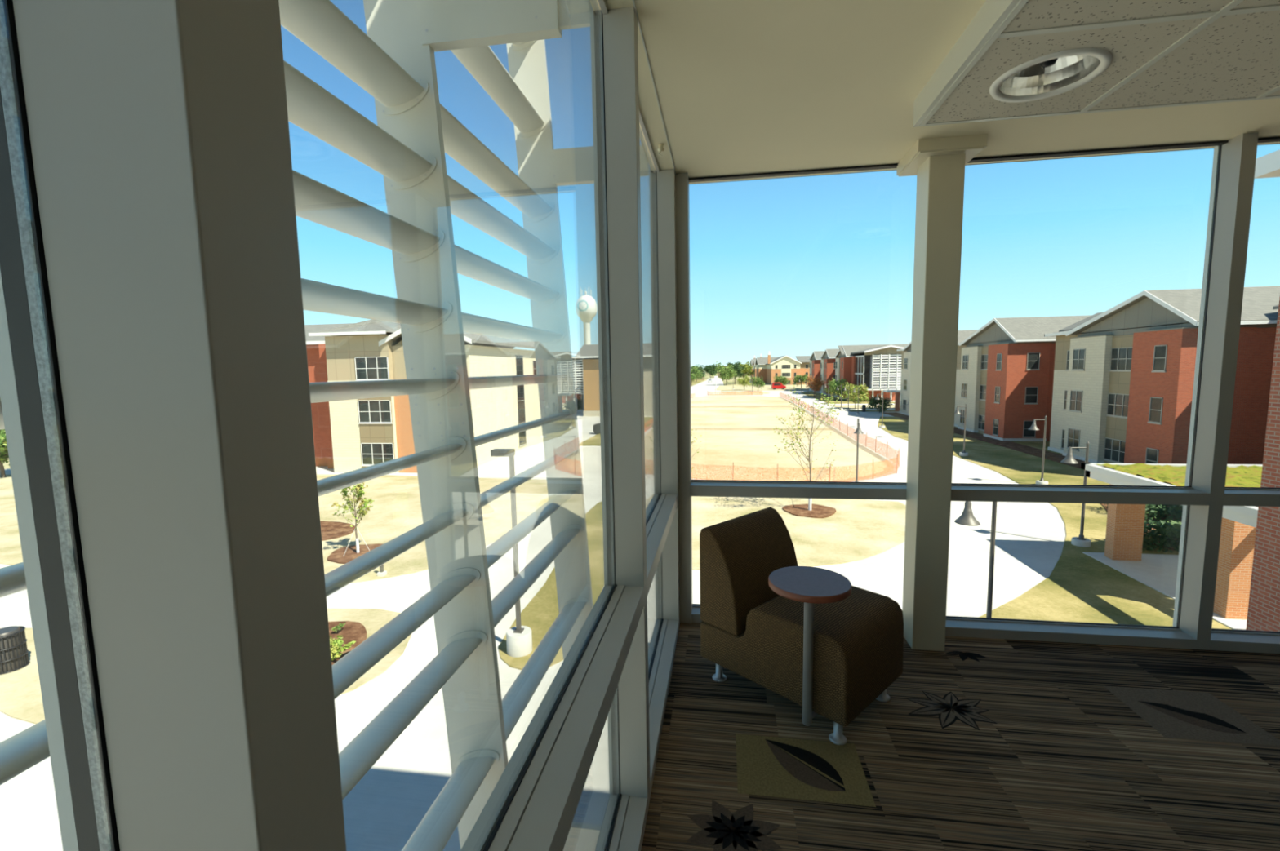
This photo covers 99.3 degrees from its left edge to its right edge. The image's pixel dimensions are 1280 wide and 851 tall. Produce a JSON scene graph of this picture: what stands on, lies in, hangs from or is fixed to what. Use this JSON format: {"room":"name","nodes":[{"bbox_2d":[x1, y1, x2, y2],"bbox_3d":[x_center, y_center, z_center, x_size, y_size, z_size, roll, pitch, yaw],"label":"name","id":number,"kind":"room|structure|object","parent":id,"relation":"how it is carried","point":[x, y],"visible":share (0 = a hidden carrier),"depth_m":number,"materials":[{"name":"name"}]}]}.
{"room":"lounge","nodes":[
{"label":"lounge","id":0,"kind":"room"},
{"bbox_2d":[589,0,1279,183],"bbox_3d":[2.496,-1.147,-0.564,5.891,0.120,6.880,0,6,9],"label":"ceiling","id":1,"kind":"structure","parent":0,"point":[743,86],"depth_m":2.23,"materials":[{"name":"beige paint"}]},
{"bbox_2d":[657,143,664,156],"bbox_3d":[0.103,-1.349,2.669,0.036,0.056,0.036,0,6,9],"label":"ceiling hook","id":2,"kind":"object","parent":1,"relation":"attached to","point":[660,149],"visible":1,"depth_m":2.66,"materials":[{"name":"beige paint"}]},
{"bbox_2d":[989,48,1112,102],"bbox_3d":[1.427,-1.275,1.900,0.344,0.123,0.344,0,6,9],"label":"recessed light","id":3,"kind":"object","parent":1,"relation":"in","point":[1053,74],"visible":0.65,"depth_m":1.97,"materials":[{"name":"silver metal"}]},
{"bbox_2d":[640,622,1279,850],"bbox_3d":[2.546,1.716,-0.269,5.891,0.352,6.880,0,6,9],"label":"floor","id":4,"kind":"structure","parent":0,"point":[978,744],"depth_m":2.16,"materials":[{"name":"carpet"}]},
{"bbox_2d":[595,794,648,850],"bbox_3d":[-0.147,1.408,1.223,0.136,0.054,1.432,0,6,9],"label":"trim","id":5,"kind":"structure","parent":4,"relation":"on","point":[624,823],"depth_m":1.80,"materials":[{"name":"paint"}]},
{"bbox_3d":[-0.187,1.034,1.190,0.004,0.705,1.429,0,6,9],"label":"window","id":6,"kind":"structure","parent":5,"relation":"attached to","visible":0},
{"bbox_2d":[460,584,644,850],"bbox_3d":[-0.161,0.649,1.145,0.136,0.069,1.432,0,6,9],"label":"trim","id":7,"kind":"structure","parent":6,"relation":"attached to","point":[532,806],"depth_m":1.08,"materials":[{"name":"paint"}]},
{"bbox_2d":[648,618,679,792],"bbox_3d":[0.069,1.258,2.634,0.136,0.054,1.302,0,6,9],"label":"trim","id":8,"kind":"structure","parent":4,"relation":"on","point":[660,675],"depth_m":2.63,"materials":[{"name":"paint"}]},
{"bbox_2d":[645,493,677,676],"bbox_3d":[0.061,0.850,2.592,0.136,0.774,1.302,0,6,9],"label":"window","id":9,"kind":"structure","parent":8,"relation":"attached to","point":[655,594],"depth_m":2.73,"materials":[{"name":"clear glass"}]},
{"bbox_2d":[639,125,660,519],"bbox_3d":[0.006,-0.428,2.465,0.004,1.805,1.299,0,6,9],"label":"window","id":10,"kind":"structure","parent":9,"relation":"attached to","point":[647,172],"depth_m":2.79,"materials":[{"name":"clear glass"}]},
{"bbox_2d":[691,604,702,623],"bbox_3d":[0.952,1.167,3.313,1.265,0.065,0.158,0,6,9],"label":"trim","id":11,"kind":"structure","parent":4,"relation":"on","point":[695,612],"depth_m":3.33,"materials":[{"name":"paint"}]},
{"bbox_2d":[699,506,903,745],"bbox_3d":[0.691,0.890,2.534,0.750,0.785,0.775,-6,8,-42],"label":"lounge chair","id":12,"kind":"object","parent":4,"relation":"on","point":[832,647],"visible":1,"depth_m":2.41,"materials":[{"name":"brown fabric"}]},
{"bbox_2d":[896,133,987,651],"bbox_3d":[1.562,-0.101,2.934,0.310,2.644,0.340,0,6,9],"label":"column","id":13,"kind":"structure","parent":4,"relation":"on","point":[938,164],"depth_m":2.84,"materials":[{"name":"beige paint"}]},
{"bbox_2d":[690,480,906,500],"bbox_3d":[0.938,0.377,3.232,1.265,0.075,0.158,0,6,9],"label":"trim","id":14,"kind":"structure","parent":13,"relation":"attached to","point":[710,488],"depth_m":3.18,"materials":[{"name":"paint"}]},
{"bbox_2d":[951,483,1209,506],"bbox_3d":[2.307,0.374,3.022,1.375,0.075,0.158,0,6,9],"label":"trim","id":15,"kind":"structure","parent":13,"relation":"attached to","point":[1027,493],"depth_m":2.96,"materials":[{"name":"paint"}]},
{"bbox_2d":[945,616,1196,649],"bbox_3d":[2.321,1.165,3.104,1.375,0.065,0.158,0,6,9],"label":"trim","id":16,"kind":"structure","parent":4,"relation":"on","point":[1162,637],"depth_m":3.05,"materials":[{"name":"paint"}]},
{"bbox_2d":[1209,628,1279,653],"bbox_3d":[3.744,1.163,2.886,1.375,0.065,0.158,0,6,9],"label":"trim","id":17,"kind":"structure","parent":4,"relation":"on","point":[1224,640],"depth_m":2.91,"materials":[{"name":"paint"}]},
{"bbox_3d":[3.745,0.769,2.896,1.379,0.735,0.006,0,6,9],"label":"window","id":18,"kind":"structure","parent":17,"relation":"attached to","visible":0},
{"bbox_2d":[1223,487,1279,506],"bbox_3d":[3.731,0.372,2.804,1.375,0.075,0.158,0,6,9],"label":"trim","id":19,"kind":"structure","parent":18,"relation":"attached to","point":[1233,496],"depth_m":2.82,"materials":[{"name":"paint"}]},
{"bbox_2d":[688,143,1279,184],"bbox_3d":[4.314,-1.411,-1.572,9.791,0.720,8.500,0,6,9],"label":"wall","id":20,"kind":"structure","parent":0,"point":[1268,144],"depth_m":3.08,"materials":[{"name":"beige paint"}]},
{"bbox_2d":[0,0,346,850],"bbox_3d":[-0.281,0.297,0.363,0.137,3.045,0.071,0,6,9],"label":"column","id":21,"kind":"structure","parent":20,"relation":"attached to","point":[155,392],"depth_m":0.30,"materials":[{"name":"paint"}]},
{"bbox_2d":[589,0,650,807],"bbox_3d":[-0.056,0.141,1.838,0.137,3.045,0.071,0,6,9],"label":"window mullion","id":22,"kind":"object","parent":20,"relation":"attached to","point":[613,34],"depth_m":1.77,"materials":[{"name":"paint"}]},
{"bbox_2d":[0,0,601,850],"bbox_3d":[-0.662,-0.126,1.090,0.816,4.350,4.369,0,6,9],"label":"louvers","id":23,"kind":"object","parent":22,"relation":"attached to","point":[394,63],"visible":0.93,"depth_m":1.88,"materials":[{"name":"white paint"}]},
{"bbox_2d":[598,0,659,172],"bbox_3d":[-0.229,-1.179,0.861,0.016,0.011,4.370,0,6,9],"label":"trim","id":24,"kind":"structure","parent":20,"relation":"attached to","point":[602,2],"depth_m":2.49,"materials":[{"name":"paint"}]},
{"bbox_2d":[632,0,675,174],"bbox_3d":[-0.132,-1.187,0.886,0.005,0.004,4.450,0,6,9],"label":"trim","id":25,"kind":"structure","parent":20,"relation":"attached to","point":[633,2],"depth_m":2.02,"materials":[{"name":"metal"}]},
{"bbox_2d":[655,168,679,624],"bbox_3d":[0.150,-0.002,3.185,0.137,3.045,0.071,0,6,9],"label":"trim","id":26,"kind":"structure","parent":20,"relation":"attached to","point":[665,179],"depth_m":3.12,"materials":[{"name":"paint"}]},
{"bbox_2d":[675,172,692,623],"bbox_3d":[0.209,-0.114,3.287,0.192,2.645,0.171,0,6,9],"label":"trim","id":27,"kind":"structure","parent":20,"relation":"attached to","point":[682,180],"depth_m":3.19,"materials":[{"name":"paint"}]},
{"bbox_2d":[688,163,897,182],"bbox_3d":[0.910,-1.427,3.066,1.265,0.011,0.040,0,6,9],"label":"trim","id":28,"kind":"structure","parent":20,"relation":"attached to","point":[886,166],"depth_m":3.06,"materials":[{"name":"black metal"}]},
{"bbox_2d":[902,195,916,611],"bbox_3d":[1.587,-0.117,3.081,0.069,2.645,0.160,0,6,9],"label":"trim","id":29,"kind":"structure","parent":20,"relation":"attached to","point":[916,195],"depth_m":3.14,"materials":[{"name":"paint"}]},
{"bbox_2d":[912,0,1279,127],"bbox_3d":[2.977,-0.997,-0.993,4.610,0.106,5.950,0,6,9],"label":"trim","id":30,"kind":"structure","parent":20,"relation":"attached to","point":[993,16],"depth_m":1.88,"materials":[{"name":"paint"}]},
{"bbox_2d":[997,0,1279,112],"bbox_3d":[2.866,-0.979,-0.767,4.282,0.024,5.502,0,6,9],"label":"grid","id":31,"kind":"object","parent":30,"relation":"attached to","point":[1226,11],"visible":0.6,"depth_m":1.62,"materials":[{"name":"metal"}]},
{"bbox_2d":[926,0,1279,123],"bbox_3d":[2.861,-0.972,-0.759,4.270,0.001,5.490,0,6,9],"label":"ceiling tiles","id":32,"kind":"structure","parent":31,"relation":"on","point":[1235,56],"depth_m":1.78,"materials":[{"name":"white tile"}]},
{"bbox_2d":[967,140,1228,163],"bbox_3d":[2.279,-1.429,2.857,1.375,0.011,0.040,0,6,9],"label":"trim","id":33,"kind":"structure","parent":20,"relation":"attached to","point":[1210,144],"depth_m":2.83,"materials":[{"name":"black metal"}]},
{"bbox_2d":[1172,132,1258,650],"bbox_3d":[3.010,-0.119,2.863,0.069,2.645,0.160,0,6,9],"label":"window mullion","id":34,"kind":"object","parent":20,"relation":"attached to","point":[1233,166],"depth_m":2.83,"materials":[{"name":"paint"}]},
{"bbox_2d":[1257,136,1279,142],"bbox_3d":[3.702,-1.431,2.639,1.375,0.011,0.040,0,6,9],"label":"trim","id":35,"kind":"structure","parent":20,"relation":"attached to","point":[1268,140],"depth_m":2.71,"materials":[{"name":"black metal"}]},
{"label":"outside","id":36,"kind":"structure","parent":0,"visible":0},
{"bbox_2d":[690,390,820,394],"bbox_3d":[25.543,-10.039,166.929,120.000,0.300,18.000,0,6,9],"label":"road","id":37,"kind":"structure","parent":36,"point":[796,391],"depth_m":165.64,"materials":[{"name":"concrete"}]},
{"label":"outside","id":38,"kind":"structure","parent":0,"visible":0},
{"bbox_2d":[3,370,799,469],"bbox_3d":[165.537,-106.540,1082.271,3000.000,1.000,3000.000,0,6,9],"label":"land","id":39,"kind":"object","parent":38,"point":[731,382],"depth_m":283.42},
{"bbox_2d":[575,286,597,344],"bbox_3d":[-29.563,-50.300,304.324,12.000,53.500,12.035,0,6,9],"label":"water tower","id":40,"kind":"structure","parent":39,"relation":"on","point":[586,308],"depth_m":299.57,"materials":[{"name":"white metal"}]},
{"bbox_2d":[690,380,704,385],"bbox_3d":[8.645,-22.626,291.257,49.000,0.250,220.000,0,6,9],"label":"verge","id":41,"kind":"structure","parent":39,"relation":"on","point":[695,382],"depth_m":293.92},
{"bbox_2d":[690,364,706,382],"bbox_3d":[30.512,-28.630,296.943,11.341,9.834,11.521,0,6,9],"label":"tree","id":42,"kind":"object","parent":41,"relation":"on","point":[700,367],"visible":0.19,"depth_m":295.72,"materials":[{"name":"green plant"}]},
{"bbox_2d":[690,365,705,386],"bbox_3d":[22.694,-21.450,233.377,11.036,8.870,10.168,0,6,9],"label":"tree","id":43,"kind":"object","parent":39,"relation":"on","point":[695,373],"visible":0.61,"depth_m":231.60,"materials":[{"name":"green plant"}]},
{"bbox_2d":[711,361,737,385],"bbox_3d":[36.566,-22.610,235.697,11.270,10.222,10.322,0,6,9],"label":"tree","id":44,"kind":"object","parent":39,"relation":"on","point":[722,371],"visible":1,"depth_m":235.37,"materials":[{"name":"green plant"}]},
{"bbox_2d":[724,361,745,384],"bbox_3d":[42.839,-23.753,244.958,9.279,10.381,9.990,0,6,9],"label":"tree","id":45,"kind":"object","parent":39,"relation":"on","point":[736,366],"visible":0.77,"depth_m":243.67,"materials":[{"name":"green plant"}]},
{"bbox_2d":[736,360,755,378],"bbox_3d":[50.143,-25.487,259.816,9.868,10.528,9.956,0,6,9],"label":"tree","id":46,"kind":"object","parent":39,"relation":"on","point":[745,371],"visible":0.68,"depth_m":258.25,"materials":[{"name":"green plant"}]},
{"bbox_2d":[715,384,808,391],"bbox_3d":[59.127,-13.882,198.004,63.000,0.250,54.000,0,6,9],"label":"verge","id":47,"kind":"structure","parent":39,"relation":"on","point":[766,388],"depth_m":192.19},
{"bbox_2d":[736,375,751,390],"bbox_3d":[34.481,-14.212,180.549,5.316,4.912,5.105,0,6,9],"label":"tree","id":48,"kind":"object","parent":47,"relation":"on","point":[745,381],"visible":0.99,"depth_m":179.91,"materials":[{"name":"green plant"}]},
{"bbox_2d":[748,376,764,391],"bbox_3d":[36.503,-13.055,169.103,5.348,4.888,4.789,0,6,9],"label":"tree","id":49,"kind":"object","parent":47,"relation":"on","point":[757,380],"visible":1,"depth_m":168.13,"materials":[{"name":"green plant"}]},
{"bbox_2d":[771,382,786,389],"bbox_3d":[46.062,-13.126,180.755,4.510,2.299,1.990,-1,6,3],"label":"van","id":50,"kind":"object","parent":47,"relation":"on","point":[774,385],"visible":0.93,"depth_m":179.80,"materials":[{"name":"red paint"}]},
{"bbox_2d":[773,375,791,386],"bbox_3d":[48.901,-15.023,186.282,6.719,4.844,5.951,0,6,9],"label":"tree","id":51,"kind":"object","parent":47,"relation":"on","point":[783,380],"visible":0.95,"depth_m":185.33,"materials":[{"name":"green plant"}]},
{"bbox_2d":[791,373,808,388],"bbox_3d":[55.300,-15.310,187.265,6.455,4.994,6.251,0,6,9],"label":"tree","id":52,"kind":"object","parent":47,"relation":"on","point":[803,379],"visible":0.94,"depth_m":186.46,"materials":[{"name":"green plant"}]},
{"bbox_2d":[750,351,810,385],"bbox_3d":[73.716,-29.475,277.004,30.020,14.100,104.270,0,6,9],"label":"gabled hall","id":53,"kind":"object","parent":39,"relation":"on","point":[766,368],"visible":0.71,"depth_m":230.59,"materials":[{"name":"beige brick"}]},
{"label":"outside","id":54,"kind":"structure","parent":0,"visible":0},
{"bbox_2d":[0,392,1066,850],"bbox_3d":[10.808,0.168,70.583,120.000,0.300,202.000,0,6,9],"label":"paving","id":55,"kind":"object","parent":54,"point":[384,810],"visible":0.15,"depth_m":17.15,"materials":[{"name":"concrete"}]},
{"bbox_2d":[0,608,411,724],"bbox_3d":[-13.732,6.288,14.889,14.825,0.250,6.438,0,6,9],"label":"lawn","id":56,"kind":"structure","parent":55,"relation":"on","point":[20,694],"depth_m":13.65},
{"bbox_2d":[0,626,30,675],"bbox_3d":[-16.353,5.788,14.048,0.726,1.030,0.726,0,6,9],"label":"litter bin","id":57,"kind":"object","parent":56,"relation":"on","point":[14,656],"visible":1,"depth_m":13.96,"materials":[{"name":"grey metal"}]},
{"bbox_2d":[328,621,366,665],"bbox_3d":[-9.723,6.125,14.481,4.125,0.080,4.025,0,6,9],"label":"mulch bed","id":58,"kind":"object","parent":56,"relation":"on","point":[351,631],"visible":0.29,"depth_m":15.54,"materials":[{"name":"brown soil"}]},
{"bbox_2d":[331,622,345,633],"bbox_3d":[-8.643,5.802,15.627,0.334,0.291,0.402,0,6,9],"label":"shrub","id":59,"kind":"object","parent":58,"relation":"on","point":[341,625],"visible":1,"depth_m":15.52,"materials":[{"name":"green plant"}]},
{"bbox_2d":[328,635,355,662],"bbox_3d":[-7.921,5.808,14.044,0.910,0.579,0.898,2,6,23],"label":"shrub","id":60,"kind":"object","parent":58,"relation":"on","point":[336,644],"visible":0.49,"depth_m":14.04,"materials":[{"name":"green plant"}]},
{"bbox_2d":[0,474,548,583],"bbox_3d":[-31.211,4.813,32.149,52.550,0.250,19.925,0,6,9],"label":"lawn","id":61,"kind":"structure","parent":55,"relation":"on","point":[396,510],"depth_m":28.66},
{"bbox_2d":[0,429,9,477],"bbox_3d":[-49.581,1.344,42.140,6.977,5.301,7.258,0,6,9],"label":"tree","id":62,"kind":"object","parent":61,"relation":"on","point":[4,455],"visible":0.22,"depth_m":41.62,"materials":[{"name":"green plant"}]},
{"bbox_2d":[320,521,355,541],"bbox_3d":[-23.238,5.032,27.358,19.748,0.080,3.934,0,6,14],"label":"mulch bed","id":63,"kind":"object","parent":61,"relation":"on","point":[329,530],"visible":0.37,"depth_m":25.97,"materials":[{"name":"brown soil"}]},
{"bbox_2d":[327,543,383,564],"bbox_3d":[-11.707,5.313,22.594,2.364,0.080,2.362,0,6,9],"label":"mulch ring","id":64,"kind":"object","parent":61,"relation":"on","point":[337,556],"visible":0.55,"depth_m":22.53,"materials":[{"name":"brown soil"}]},
{"bbox_2d":[330,482,374,555],"bbox_3d":[-11.848,3.735,22.489,1.551,3.266,1.402,-3,6,-17],"label":"sapling","id":65,"kind":"object","parent":64,"relation":"on","point":[358,488],"visible":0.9,"depth_m":22.35,"materials":[{"name":"green plant"}]},
{"bbox_2d":[377,564,386,577],"bbox_3d":[-9.557,5.179,20.115,0.240,0.800,0.240,0,6,9],"label":"marker post","id":66,"kind":"object","parent":61,"relation":"on","point":[382,573],"visible":0.68,"depth_m":20.08,"materials":[{"name":"concrete"}]},
{"bbox_2d":[304,319,543,473],"bbox_3d":[-22.251,-3.666,51.940,24.300,12.300,23.800,0,6,9],"label":"residence hall","id":67,"kind":"object","parent":55,"relation":"on","point":[349,435],"visible":0.48,"depth_m":41.18,"materials":[{"name":"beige brick"}]},
{"bbox_2d":[497,501,604,670],"bbox_3d":[-2.153,5.261,22.894,2.721,0.250,18.768,0,6,6],"label":"lawn","id":68,"kind":"structure","parent":55,"relation":"on","point":[540,613],"depth_m":17.70,"materials":[{"name":"beige plant"}]},
{"bbox_2d":[490,448,515,478],"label":"light","id":69,"kind":"object","parent":68,"relation":"on","point":[510,453],"depth_m":13.93,"materials":[{"name":"metal"}]},
{"bbox_2d":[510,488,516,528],"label":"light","id":70,"kind":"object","parent":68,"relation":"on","point":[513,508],"depth_m":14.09,"materials":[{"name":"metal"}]},
{"bbox_2d":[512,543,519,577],"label":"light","id":71,"kind":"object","parent":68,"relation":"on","point":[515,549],"depth_m":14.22,"materials":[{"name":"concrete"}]},
{"bbox_2d":[506,599,532,657],"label":"light","id":72,"kind":"object","parent":68,"relation":"on","point":[519,639],"depth_m":14.29,"materials":[{"name":"concrete"}]},
{"bbox_2d":[593,423,600,434],"bbox_3d":[-4.205,0.381,63.747,2.410,1.199,1.240,0,6,9],"label":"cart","id":73,"kind":"object","parent":55,"relation":"on","point":[597,430],"visible":0.44,"depth_m":63.26,"materials":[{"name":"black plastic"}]},
{"bbox_2d":[572,343,648,416],"bbox_3d":[-5.172,-8.684,100.112,22.500,11.800,26.900,0,6,9],"label":"residence hall","id":74,"kind":"object","parent":55,"relation":"on","point":[585,365],"visible":0.26,"depth_m":88.19,"materials":[{"name":"brick"}]},
{"bbox_2d":[579,417,648,446],"bbox_3d":[-1.654,0.445,69.467,4.700,0.250,32.000,0,6,9],"label":"lawn","id":75,"kind":"structure","parent":55,"relation":"on","point":[595,440],"depth_m":57.41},
{"bbox_2d":[707,391,763,395],"bbox_3d":[25.704,-8.866,147.550,14.820,1.351,3.339,0,6,9],"label":"fence","id":76,"kind":"object","parent":55,"relation":"on","point":[753,393],"visible":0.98,"depth_m":145.96,"materials":[{"name":"orange"}]},
{"bbox_2d":[721,391,769,394],"bbox_3d":[31.061,-9.565,160.923,14.225,0.250,15.750,0,6,9],"label":"verge","id":77,"kind":"structure","parent":55,"relation":"on","point":[763,393],"depth_m":159.66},
{"bbox_2d":[644,395,893,481],"bbox_3d":[16.404,-1.961,89.730,23.025,0.250,111.725,0,6,9],"label":"field","id":78,"kind":"structure","parent":55,"relation":"on","point":[746,448],"depth_m":53.02,"materials":[{"name":"soil"}]},
{"bbox_2d":[690,406,791,408],"bbox_3d":[18.027,-3.544,103.567,20.900,0.020,3.800,0,6,9],"label":"strip","id":79,"kind":"object","parent":78,"relation":"on","point":[691,406],"visible":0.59,"depth_m":103.66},
{"bbox_2d":[691,427,833,431],"bbox_3d":[12.283,0.433,66.011,21.039,0.020,2.397,0,6,11],"label":"strip","id":80,"kind":"object","parent":78,"relation":"on","point":[693,428],"visible":0.59,"depth_m":65.68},
{"bbox_2d":[644,392,899,481],"bbox_3d":[15.949,-2.472,87.256,23.765,1.351,107.119,0,6,9],"label":"fence","id":81,"kind":"object","parent":78,"relation":"on","point":[802,406],"visible":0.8,"depth_m":35.59,"materials":[{"name":"orange"}]},
{"bbox_2d":[645,496,906,569],"bbox_3d":[6.681,4.779,26.070,14.050,0.250,12.975,0,6,9],"label":"lawn","id":82,"kind":"structure","parent":55,"relation":"on","point":[859,530],"depth_m":25.71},
{"bbox_2d":[772,385,843,511],"bbox_3d":[8.673,1.160,28.085,3.805,6.526,4.430,0,6,9],"label":"sapling","id":83,"kind":"object","parent":82,"relation":"on","point":[794,392],"visible":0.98,"depth_m":27.61,"materials":[{"name":"green plant"}]},
{"bbox_2d":[782,504,835,518],"bbox_3d":[8.748,4.396,28.015,2.673,0.080,2.671,0,6,9],"label":"mulch ring","id":84,"kind":"object","parent":82,"relation":"on","point":[817,511],"visible":0.99,"depth_m":27.86,"materials":[{"name":"brown soil"}]},
{"bbox_2d":[800,391,894,404],"bbox_3d":[48.416,-7.218,135.250,13.200,0.250,58.000,0,6,9],"label":"lawn beyond","id":85,"kind":"structure","parent":55,"relation":"on","point":[817,396],"depth_m":124.23,"materials":[{"name":"green plant"}]},
{"bbox_2d":[805,374,825,397],"bbox_3d":[42.106,-9.529,130.998,4.711,5.509,4.548,0,6,9],"label":"tree","id":86,"kind":"object","parent":85,"relation":"on","point":[817,384],"visible":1,"depth_m":130.31,"materials":[{"name":"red plant"}]},
{"bbox_2d":[823,377,850,400],"bbox_3d":[42.190,-7.688,115.773,5.908,4.964,5.232,0,6,9],"label":"tree","id":87,"kind":"object","parent":85,"relation":"on","point":[833,384],"visible":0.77,"depth_m":115.13,"materials":[{"name":"green plant"}]},
{"bbox_2d":[837,382,872,408],"bbox_3d":[37.110,-5.232,93.870,5.773,4.749,5.332,0,6,9],"label":"tree","id":88,"kind":"object","parent":55,"relation":"on","point":[862,388],"visible":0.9,"depth_m":93.28,"materials":[{"name":"green plant"}]},
{"bbox_2d":[808,343,908,402],"bbox_3d":[57.326,-14.383,143.300,18.000,12.100,71.000,0,6,9],"label":"residence hall","id":89,"kind":"object","parent":55,"relation":"on","point":[878,366],"visible":0.74,"depth_m":114.96,"materials":[{"name":"red brick"}]},
{"bbox_2d":[853,418,863,482],"bbox_3d":[13.192,1.717,32.958,0.620,4.260,1.215,1,6,18],"label":"lamp post","id":90,"kind":"object","parent":55,"relation":"on","point":[858,431],"visible":0.77,"depth_m":33.13,"materials":[{"name":"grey metal"}]},
{"bbox_2d":[831,404,900,408],"bbox_3d":[43.306,-3.305,98.200,16.100,0.250,9.200,0,6,9],"label":"lawn beyond","id":91,"kind":"structure","parent":55,"relation":"on","point":[844,406],"depth_m":98.87,"materials":[{"name":"plant"}]},
{"bbox_2d":[849,409,894,412],"bbox_3d":[39.201,-2.307,89.220,9.500,0.250,3.300,0,6,9],"label":"lawn beyond","id":92,"kind":"structure","parent":55,"relation":"on","point":[866,410],"depth_m":89.64,"materials":[{"name":"green plant"}]},
{"bbox_2d":[883,390,900,411],"bbox_3d":[40.772,-4.006,87.935,2.200,3.400,2.400,0,6,9],"label":"entrance canopy","id":93,"kind":"object","parent":92,"relation":"on","point":[897,397],"visible":0.89,"depth_m":87.50,"materials":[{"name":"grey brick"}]},
{"bbox_2d":[865,395,893,413],"bbox_3d":[37.935,-3.461,85.675,4.594,2.973,4.273,0,6,9],"label":"tree","id":94,"kind":"object","parent":55,"relation":"on","point":[873,402],"visible":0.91,"depth_m":85.28,"materials":[{"name":"green plant"}]},
{"bbox_2d":[877,416,1231,629],"bbox_3d":[29.213,2.731,42.102,35.000,0.250,75.000,0,6,9],"label":"lawn","id":95,"kind":"structure","parent":55,"relation":"on","point":[1080,588],"depth_m":18.96,"materials":[{"name":"beige plant"}]},
{"bbox_2d":[875,392,884,428],"bbox_3d":[28.507,-1.817,64.614,1.215,4.260,0.620,0,6,9],"label":"lamp post","id":96,"kind":"object","parent":95,"relation":"on","point":[882,426],"visible":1,"depth_m":64.49,"materials":[{"name":"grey metal"}]},
{"bbox_2d":[954,404,968,456],"bbox_3d":[25.965,0.352,44.025,1.215,4.260,0.620,0,6,9],"label":"lamp post","id":97,"kind":"object","parent":95,"relation":"on","point":[963,453],"visible":0.98,"depth_m":43.90,"materials":[{"name":"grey metal"}]},
{"bbox_2d":[954,501,996,617],"bbox_3d":[8.666,3.761,13.923,1.215,4.260,0.620,0,6,9],"label":"lamp post","id":98,"kind":"object","parent":95,"relation":"on","point":[966,518],"visible":0.46,"depth_m":13.76,"materials":[{"name":"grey metal"}]},
{"bbox_2d":[881,412,1093,470],"bbox_3d":[35.021,0.769,58.908,2.200,0.060,53.800,0,6,9],"label":"mulch bed","id":99,"kind":"object","parent":95,"relation":"on","point":[1049,455],"visible":0.55,"depth_m":48.53,"materials":[{"name":"brown soil"}]},
{"bbox_2d":[1028,416,1048,484],"bbox_3d":[24.091,1.534,32.892,1.215,4.260,0.620,0,6,9],"label":"lamp post","id":100,"kind":"object","parent":95,"relation":"on","point":[1033,427],"visible":0.94,"depth_m":32.78,"materials":[{"name":"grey metal"}]},
{"bbox_2d":[1060,441,1091,547],"bbox_3d":[17.628,2.772,21.989,1.215,4.260,0.620,0,6,9],"label":"lamp post","id":101,"kind":"object","parent":95,"relation":"on","point":[1080,541],"visible":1,"depth_m":21.87,"materials":[{"name":"metal"}]},
{"bbox_2d":[896,285,1279,464],"bbox_3d":[41.923,-4.409,50.097,15.070,11.930,80.370,0,6,9],"label":"residence hall","id":102,"kind":"object","parent":95,"relation":"on","point":[1118,380],"visible":0.71,"depth_m":38.38,"materials":[{"name":"red brick"}]},
{"bbox_2d":[1095,484,1182,550],"bbox_3d":[26.130,4.295,26.251,6.632,0.080,14.001,3,7,33],"label":"bush","id":103,"kind":"object","parent":95,"relation":"on","point":[1102,504],"visible":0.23,"depth_m":25.50,"materials":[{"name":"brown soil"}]},
{"bbox_2d":[1099,503,1182,526],"bbox_3d":[25.657,3.782,25.478,5.783,1.348,3.422,0,6,9],"label":"hedge","id":104,"kind":"object","parent":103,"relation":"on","point":[1171,509],"visible":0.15,"depth_m":24.73,"materials":[{"name":"green plant"}]},
{"bbox_2d":[1142,518,1181,553],"bbox_3d":[22.277,4.368,21.366,6.178,1.151,1.519,0,6,9],"label":"hedge","id":105,"kind":"object","parent":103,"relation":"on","point":[1169,539],"visible":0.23,"depth_m":21.34,"materials":[{"name":"green plant"}]},
{"bbox_2d":[1082,552,1246,630],"bbox_3d":[18.866,5.836,13.473,14.800,0.250,14.950,0,6,9],"label":"pad","id":106,"kind":"object","parent":95,"relation":"on","point":[1158,572],"visible":0.2,"depth_m":19.17,"materials":[{"name":"concrete"}]},
{"bbox_2d":[1080,463,1262,619],"bbox_3d":[22.439,3.606,16.021,12.500,3.660,8.100,0,6,9],"label":"canopy","id":107,"kind":"object","parent":106,"relation":"on","point":[1125,525],"visible":0.57,"depth_m":17.67,"materials":[{"name":"brick"}]},
{"bbox_2d":[1245,297,1279,631],"bbox_3d":[15.449,1.486,4.915,10.950,10.400,7.200,0,6,9],"label":"wall","id":108,"kind":"structure","parent":55,"relation":"on","point":[1264,605],"depth_m":9.13,"materials":[{"name":"red brick"}]},
{"bbox_2d":[1253,149,1279,178],"bbox_3d":[15.402,-3.843,4.434,11.880,0.300,7.350,0,6,9],"label":"trim","id":109,"kind":"structure","parent":108,"relation":"on","point":[1268,166],"depth_m":8.72,"materials":[{"name":"white paint"}]},
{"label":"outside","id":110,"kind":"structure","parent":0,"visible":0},
{"bbox_2d":[690,377,724,391],"bbox_3d":[37.935,-22.870,289.294,13.500,0.300,255.000,0,6,9],"label":"road","id":111,"kind":"structure","parent":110,"point":[705,386],"depth_m":228.10,"materials":[{"name":"concrete"}]},
{"bbox_2d":[704,364,717,378],"bbox_3d":[51.320,-38.975,390.301,11.471,10.525,11.882,0,6,9],"label":"tree","id":112,"kind":"object","parent":111,"relation":"on","point":[708,370],"visible":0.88,"depth_m":388.05,"materials":[{"name":"green plant"}]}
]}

